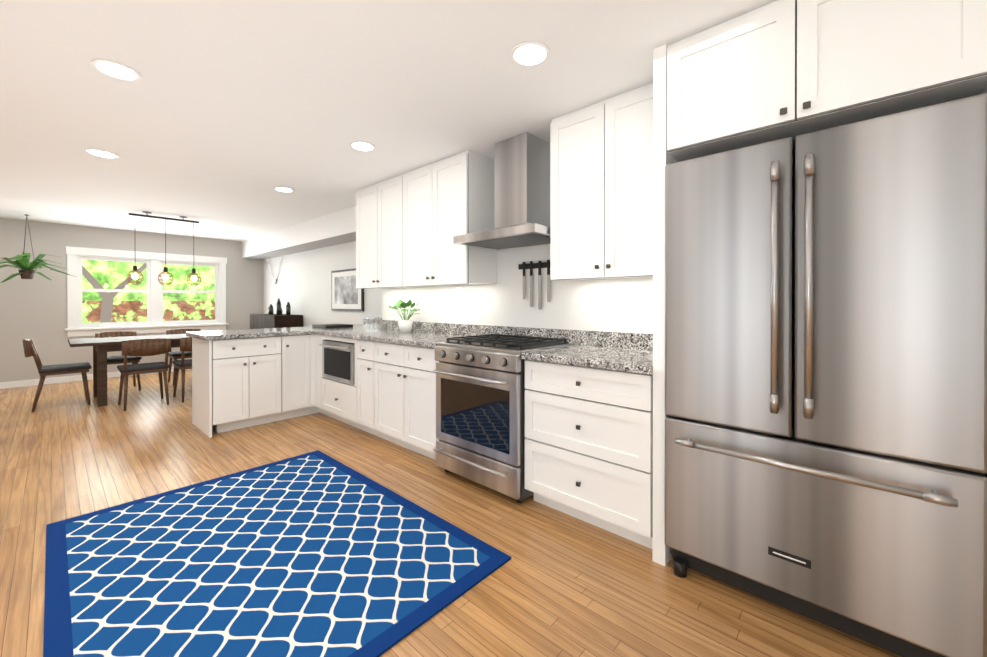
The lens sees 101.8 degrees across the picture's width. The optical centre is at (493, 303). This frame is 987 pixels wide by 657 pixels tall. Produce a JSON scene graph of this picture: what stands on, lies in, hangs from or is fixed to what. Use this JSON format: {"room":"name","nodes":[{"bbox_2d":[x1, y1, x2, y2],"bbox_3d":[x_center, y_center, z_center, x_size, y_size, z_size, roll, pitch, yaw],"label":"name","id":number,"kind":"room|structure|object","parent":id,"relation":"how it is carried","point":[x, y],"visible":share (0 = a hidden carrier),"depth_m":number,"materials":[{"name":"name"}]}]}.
{"room":"dining room and kitchen","nodes":[
{"label":"dining room and kitchen","id":0,"kind":"room"},
{"bbox_2d":[0,218,262,381],"bbox_3d":[-6.787,-0.032,5.905,0.150,2.450,6.150,0,0,42],"label":"wall","id":1,"kind":"structure","parent":0,"point":[35,308],"depth_m":6.04,"materials":[{"name":"grey paint"}]},
{"bbox_2d":[0,366,191,388],"bbox_3d":[-6.715,1.148,5.865,0.014,0.090,6.118,0,0,42],"label":"baseboard","id":2,"kind":"structure","parent":1,"relation":"attached to","point":[21,383],"depth_m":6.01,"materials":[{"name":"white wood"}]},
{"bbox_2d":[65,246,228,336],"bbox_3d":[-5.832,-0.189,6.908,0.215,1.375,2.130,0,0,42],"label":"window","id":3,"kind":"structure","parent":1,"relation":"in","point":[155,291],"depth_m":6.82,"materials":[{"name":"white wood"}]},
{"bbox_2d":[263,241,381,326],"bbox_3d":[-2.837,-0.035,6.575,5.100,2.450,0.150,0,0,42],"label":"wall","id":4,"kind":"structure","parent":0,"point":[302,286],"depth_m":6.58,"materials":[{"name":"white paint"}]},
{"bbox_2d":[267,255,282,283],"bbox_3d":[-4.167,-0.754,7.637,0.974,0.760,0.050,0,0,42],"label":"art","id":5,"kind":"object","parent":4,"relation":"attached to","point":[274,280],"visible":0.92,"depth_m":7.60,"materials":[{"name":"white"}]},
{"bbox_2d":[331,268,363,310],"bbox_3d":[-2.123,-0.197,5.799,0.900,0.600,0.033,0,0,42],"label":"picture frame","id":6,"kind":"object","parent":4,"relation":"attached to","point":[346,295],"visible":0.86,"depth_m":5.79,"materials":[{"name":"black"}]},
{"bbox_2d":[0,0,775,241],"bbox_3d":[-2.473,-1.218,1.986,11.800,0.050,6.450,0,0,42],"label":"ceiling","id":7,"kind":"structure","parent":0,"point":[220,119],"depth_m":2.27,"materials":[{"name":"white paint"}]},
{"bbox_2d":[0,214,75,282],"bbox_3d":[-6.285,-0.738,5.425,0.936,0.934,0.915,0,0,42],"label":"hanging plant","id":8,"kind":"object","parent":7,"relation":"hanging from","point":[28,270],"visible":1,"depth_m":5.39,"materials":[{"name":"green plant"}]},
{"bbox_2d":[86,149,118,157],"bbox_3d":[-3.109,-1.193,3.191,0.190,0.007,0.190,0,0,42],"label":"recessed light","id":9,"kind":"object","parent":7,"relation":"in","point":[101,153],"visible":1,"depth_m":3.17,"materials":[{"name":"white plastic"}]},
{"bbox_2d":[91,59,141,80],"bbox_3d":[-1.920,-1.189,2.045,0.190,0.007,0.190,0,0,42],"label":"recessed light","id":10,"kind":"object","parent":7,"relation":"in","point":[117,70],"visible":1,"depth_m":2.04,"materials":[{"name":"white plastic"}]},
{"bbox_2d":[126,212,200,285],"bbox_3d":[-4.427,-0.727,5.415,0.159,0.955,0.787,0,0,42],"label":"pendant light","id":11,"kind":"object","parent":7,"relation":"hanging from","point":[165,277],"visible":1,"depth_m":5.41,"materials":[{"name":"black"}]},
{"bbox_2d":[274,187,293,191],"bbox_3d":[-2.195,-1.197,4.198,0.190,0.007,0.190,0,0,42],"label":"recessed light","id":12,"kind":"object","parent":7,"relation":"in","point":[284,189],"visible":1,"depth_m":4.18,"materials":[{"name":"white plastic"}]},
{"bbox_2d":[242,206,355,259],"bbox_3d":[-2.960,-1.049,6.325,4.949,0.320,0.380,0,0,42],"label":"soffit","id":13,"kind":"structure","parent":7,"relation":"attached to","point":[335,228],"depth_m":5.98,"materials":[{"name":"white paint"}]},
{"bbox_2d":[349,141,375,150],"bbox_3d":[-0.992,-1.192,3.039,0.190,0.007,0.190,0,0,42],"label":"recessed light","id":14,"kind":"object","parent":7,"relation":"in","point":[361,146],"visible":1,"depth_m":3.03,"materials":[{"name":"white plastic"}]},
{"bbox_2d":[510,41,549,66],"bbox_3d":[0.174,-1.188,1.913,0.190,0.007,0.190,0,0,42],"label":"recessed light","id":15,"kind":"object","parent":7,"relation":"in","point":[530,53],"visible":1,"depth_m":1.91,"materials":[{"name":"white plastic"}]},
{"bbox_2d":[0,370,901,656],"bbox_3d":[-2.473,1.237,1.995,11.800,0.060,6.450,0,0,42],"label":"floor","id":16,"kind":"structure","parent":0,"point":[560,584],"depth_m":2.07,"materials":[{"name":"brown wood"}]},
{"bbox_2d":[22,339,91,411],"bbox_3d":[-5.107,0.798,4.701,0.440,0.802,0.541,0,0,42],"label":"chair","id":17,"kind":"object","parent":16,"relation":"on","point":[44,371],"visible":1,"depth_m":4.59,"materials":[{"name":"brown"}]},
{"bbox_2d":[95,331,141,389],"bbox_3d":[-5.206,0.795,5.561,0.541,0.802,0.440,0,0,42],"label":"dining chair","id":18,"kind":"object","parent":16,"relation":"on","point":[118,359],"visible":0.44,"depth_m":5.55,"materials":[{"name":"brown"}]},
{"bbox_2d":[68,334,188,406],"bbox_3d":[-4.461,0.820,5.384,0.900,0.750,1.700,0,0,42],"label":"dining table","id":19,"kind":"object","parent":16,"relation":"on","point":[102,347],"visible":0.56,"depth_m":4.74,"materials":[{"name":"brown wood"}]},
{"bbox_2d":[117,338,170,410],"bbox_3d":[-4.132,0.798,4.748,0.541,0.802,0.440,0,0,42],"label":"dining chair","id":20,"kind":"object","parent":16,"relation":"on","point":[147,347],"visible":1,"depth_m":4.63,"materials":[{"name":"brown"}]},
{"bbox_2d":[172,337,191,401],"bbox_3d":[-3.783,0.797,5.133,0.541,0.802,0.440,0,0,42],"label":"dining chair","id":21,"kind":"object","parent":16,"relation":"on","point":[182,364],"visible":0.42,"depth_m":4.90,"materials":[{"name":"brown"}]},
{"bbox_2d":[166,329,200,385],"bbox_3d":[-4.689,0.793,6.131,0.541,0.802,0.440,0,0,42],"label":"dining chair","id":22,"kind":"object","parent":16,"relation":"on","point":[175,355],"visible":0.44,"depth_m":6.08,"materials":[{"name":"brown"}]},
{"bbox_2d":[192,336,291,437],"bbox_3d":[-2.562,0.761,4.059,0.652,0.876,0.669,0,0,42],"label":"base cabinet","id":23,"kind":"object","parent":16,"relation":"on","point":[238,383],"depth_m":3.83,"materials":[{"name":"white wood"}]},
{"bbox_2d":[250,298,302,328],"bbox_3d":[-3.831,0.548,7.044,1.200,1.281,0.454,0,0,42],"label":"sideboard","id":24,"kind":"object","parent":16,"relation":"on","point":[278,319],"visible":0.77,"depth_m":6.75,"materials":[{"name":"brown wood"}]},
{"bbox_2d":[43,450,510,656],"bbox_3d":[-1.169,1.201,2.034,2.040,0.010,1.480,0,0,42],"label":"rug","id":25,"kind":"object","parent":16,"relation":"on","point":[317,553],"visible":1,"depth_m":1.81,"materials":[{"name":"blue fabric"}]},
{"bbox_2d":[288,334,307,417],"bbox_3d":[-2.275,0.760,4.370,0.640,0.876,0.404,0,0,42],"label":"base cabinet","id":26,"kind":"object","parent":16,"relation":"on","point":[297,344],"depth_m":4.18,"materials":[{"name":"white wood"}]},
{"bbox_2d":[308,334,355,414],"bbox_3d":[-1.671,0.760,4.456,0.180,0.876,0.661,0,0,42],"label":"base cabinet","id":27,"kind":"object","parent":16,"relation":"on","point":[314,349],"depth_m":4.25,"materials":[{"name":"white wood"}]},
{"bbox_2d":[320,370,355,426],"bbox_3d":[-1.319,0.979,4.167,0.730,0.440,0.618,0,0,42],"label":"base cabinet","id":28,"kind":"object","parent":16,"relation":"on","point":[337,398],"depth_m":3.96,"materials":[{"name":"white wood"}]},
{"bbox_2d":[319,340,354,384],"bbox_3d":[-1.380,0.564,4.098,0.660,0.380,0.564,0,0,42],"label":"microwave oven","id":29,"kind":"object","parent":28,"relation":"in","point":[338,360],"visible":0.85,"depth_m":3.90,"materials":[{"name":"grey metal"}]},
{"bbox_2d":[356,339,367,431],"bbox_3d":[-0.919,0.762,3.802,0.352,0.876,0.618,0,0,42],"label":"base cabinet","id":30,"kind":"object","parent":16,"relation":"on","point":[361,345],"depth_m":3.65,"materials":[{"name":"white wood"}]},
{"bbox_2d":[368,341,395,443],"bbox_3d":[-0.668,0.763,3.575,0.557,0.876,0.618,0,0,42],"label":"base cabinet","id":31,"kind":"object","parent":16,"relation":"on","point":[381,356],"depth_m":3.43,"materials":[{"name":"white wood"}]},
{"bbox_2d":[396,344,438,459],"bbox_3d":[-0.366,0.764,3.301,0.503,0.876,0.618,0,0,42],"label":"base cabinet","id":32,"kind":"object","parent":16,"relation":"on","point":[415,377],"depth_m":3.11,"materials":[{"name":"white wood"}]},
{"bbox_2d":[433,334,574,502],"bbox_3d":[0.058,0.725,2.822,0.756,0.958,0.701,0,0,42],"label":"range","id":33,"kind":"object","parent":16,"relation":"on","point":[480,408],"visible":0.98,"depth_m":2.56,"materials":[{"name":"grey metal"}]},
{"bbox_2d":[525,360,652,548],"bbox_3d":[0.669,0.768,2.361,0.756,0.876,0.618,0,0,42],"label":"base cabinet","id":34,"kind":"object","parent":16,"relation":"on","point":[588,445],"depth_m":2.09,"materials":[{"name":"white wood"}]},
{"bbox_2d":[186,317,652,374],"bbox_3d":[-0.839,0.254,3.323,4.291,0.140,1.977,0,0,42],"label":"countertop","id":35,"kind":"structure","parent":34,"relation":"on","point":[624,352],"depth_m":3.04,"materials":[{"name":"stone"}]},
{"bbox_2d":[312,324,352,327],"bbox_3d":[-1.923,0.263,4.794,0.350,0.029,0.340,0,0,42],"label":"tray","id":36,"kind":"object","parent":35,"relation":"on","point":[332,325],"visible":1,"depth_m":4.69,"materials":[{"name":"black metal"}]},
{"bbox_2d":[388,299,419,332],"bbox_3d":[-0.861,0.117,3.945,0.458,0.328,0.270,0,0,42],"label":"potted plant","id":37,"kind":"object","parent":35,"relation":"on","point":[405,324],"visible":0.98,"depth_m":3.89,"materials":[{"name":"green plant"}]},
{"bbox_2d":[652,0,986,565],"bbox_3d":[1.339,0.009,1.735,1.070,2.398,0.642,0,0,42],"label":"tall cabinet","id":38,"kind":"object","parent":16,"relation":"on","point":[777,70],"visible":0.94,"depth_m":1.53,"materials":[{"name":"white wood"}]},
{"bbox_2d":[664,93,986,656],"bbox_3d":[1.297,0.291,1.694,0.935,1.835,0.684,0,0,42],"label":"refrigerator","id":39,"kind":"object","parent":16,"relation":"on","point":[826,376],"visible":1,"depth_m":1.40,"materials":[{"name":"grey metal"}]},
{"bbox_2d":[382,244,652,344],"bbox_3d":[1.404,-0.020,2.469,6.700,2.450,0.530,0,0,42],"label":"wall","id":40,"kind":"structure","parent":0,"point":[624,305],"depth_m":3.10,"materials":[{"name":"white paint"}]},
{"bbox_2d":[356,174,430,288],"bbox_3d":[-1.035,-0.678,4.066,0.838,1.041,0.377,0,0,42],"label":"upper cabinet","id":41,"kind":"object","parent":40,"relation":"attached to","point":[379,234],"visible":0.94,"depth_m":3.91,"materials":[{"name":"white wood"}]},
{"bbox_2d":[403,150,496,286],"bbox_3d":[-0.411,-0.676,3.499,0.844,1.041,0.377,0,0,42],"label":"upper cabinet","id":42,"kind":"object","parent":40,"relation":"attached to","point":[446,200],"visible":0.98,"depth_m":3.29,"materials":[{"name":"white wood"}]},
{"bbox_2d":[456,286,461,299],"bbox_3d":[-0.319,-0.099,3.666,0.080,0.120,0.009,0,0,42],"label":"outlet","id":43,"kind":"object","parent":40,"relation":"attached to","point":[458,292],"visible":1,"depth_m":3.66,"materials":[{"name":"white plastic"}]},
{"bbox_2d":[453,132,549,249],"bbox_3d":[0.145,-0.818,2.912,0.750,0.750,0.497,0,0,42],"label":"range hood","id":44,"kind":"object","parent":40,"relation":"attached to","point":[522,189],"visible":0.81,"depth_m":2.87,"materials":[{"name":"silver metal"}]},
{"bbox_2d":[518,260,549,309],"bbox_3d":[0.331,-0.142,3.064,0.350,0.370,0.026,0,0,42],"label":"rack","id":45,"kind":"object","parent":40,"relation":"attached to","point":[531,265],"visible":0.81,"depth_m":3.05,"materials":[{"name":"black"}]},
{"bbox_2d":[550,83,652,279],"bbox_3d":[0.751,-0.672,2.445,0.757,1.041,0.377,0,0,42],"label":"upper cabinet","id":46,"kind":"object","parent":40,"relation":"attached to","point":[601,189],"visible":0.81,"depth_m":2.33,"materials":[{"name":"white wood"}]},
{"label":"outside","id":47,"kind":"structure","parent":0,"visible":0},
{"bbox_2d":[82,260,214,322],"bbox_3d":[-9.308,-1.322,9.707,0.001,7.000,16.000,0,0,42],"label":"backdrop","id":48,"kind":"structure","parent":47,"point":[140,315],"depth_m":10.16,"materials":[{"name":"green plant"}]},
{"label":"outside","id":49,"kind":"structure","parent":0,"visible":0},
{"bbox_2d":[82,263,145,322],"bbox_3d":[-7.991,0.074,8.447,0.350,3.235,3.123,0,0,42],"label":"tree","id":50,"kind":"object","parent":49,"point":[107,313],"depth_m":8.25,"materials":[{"name":"grey plant"}]}
]}

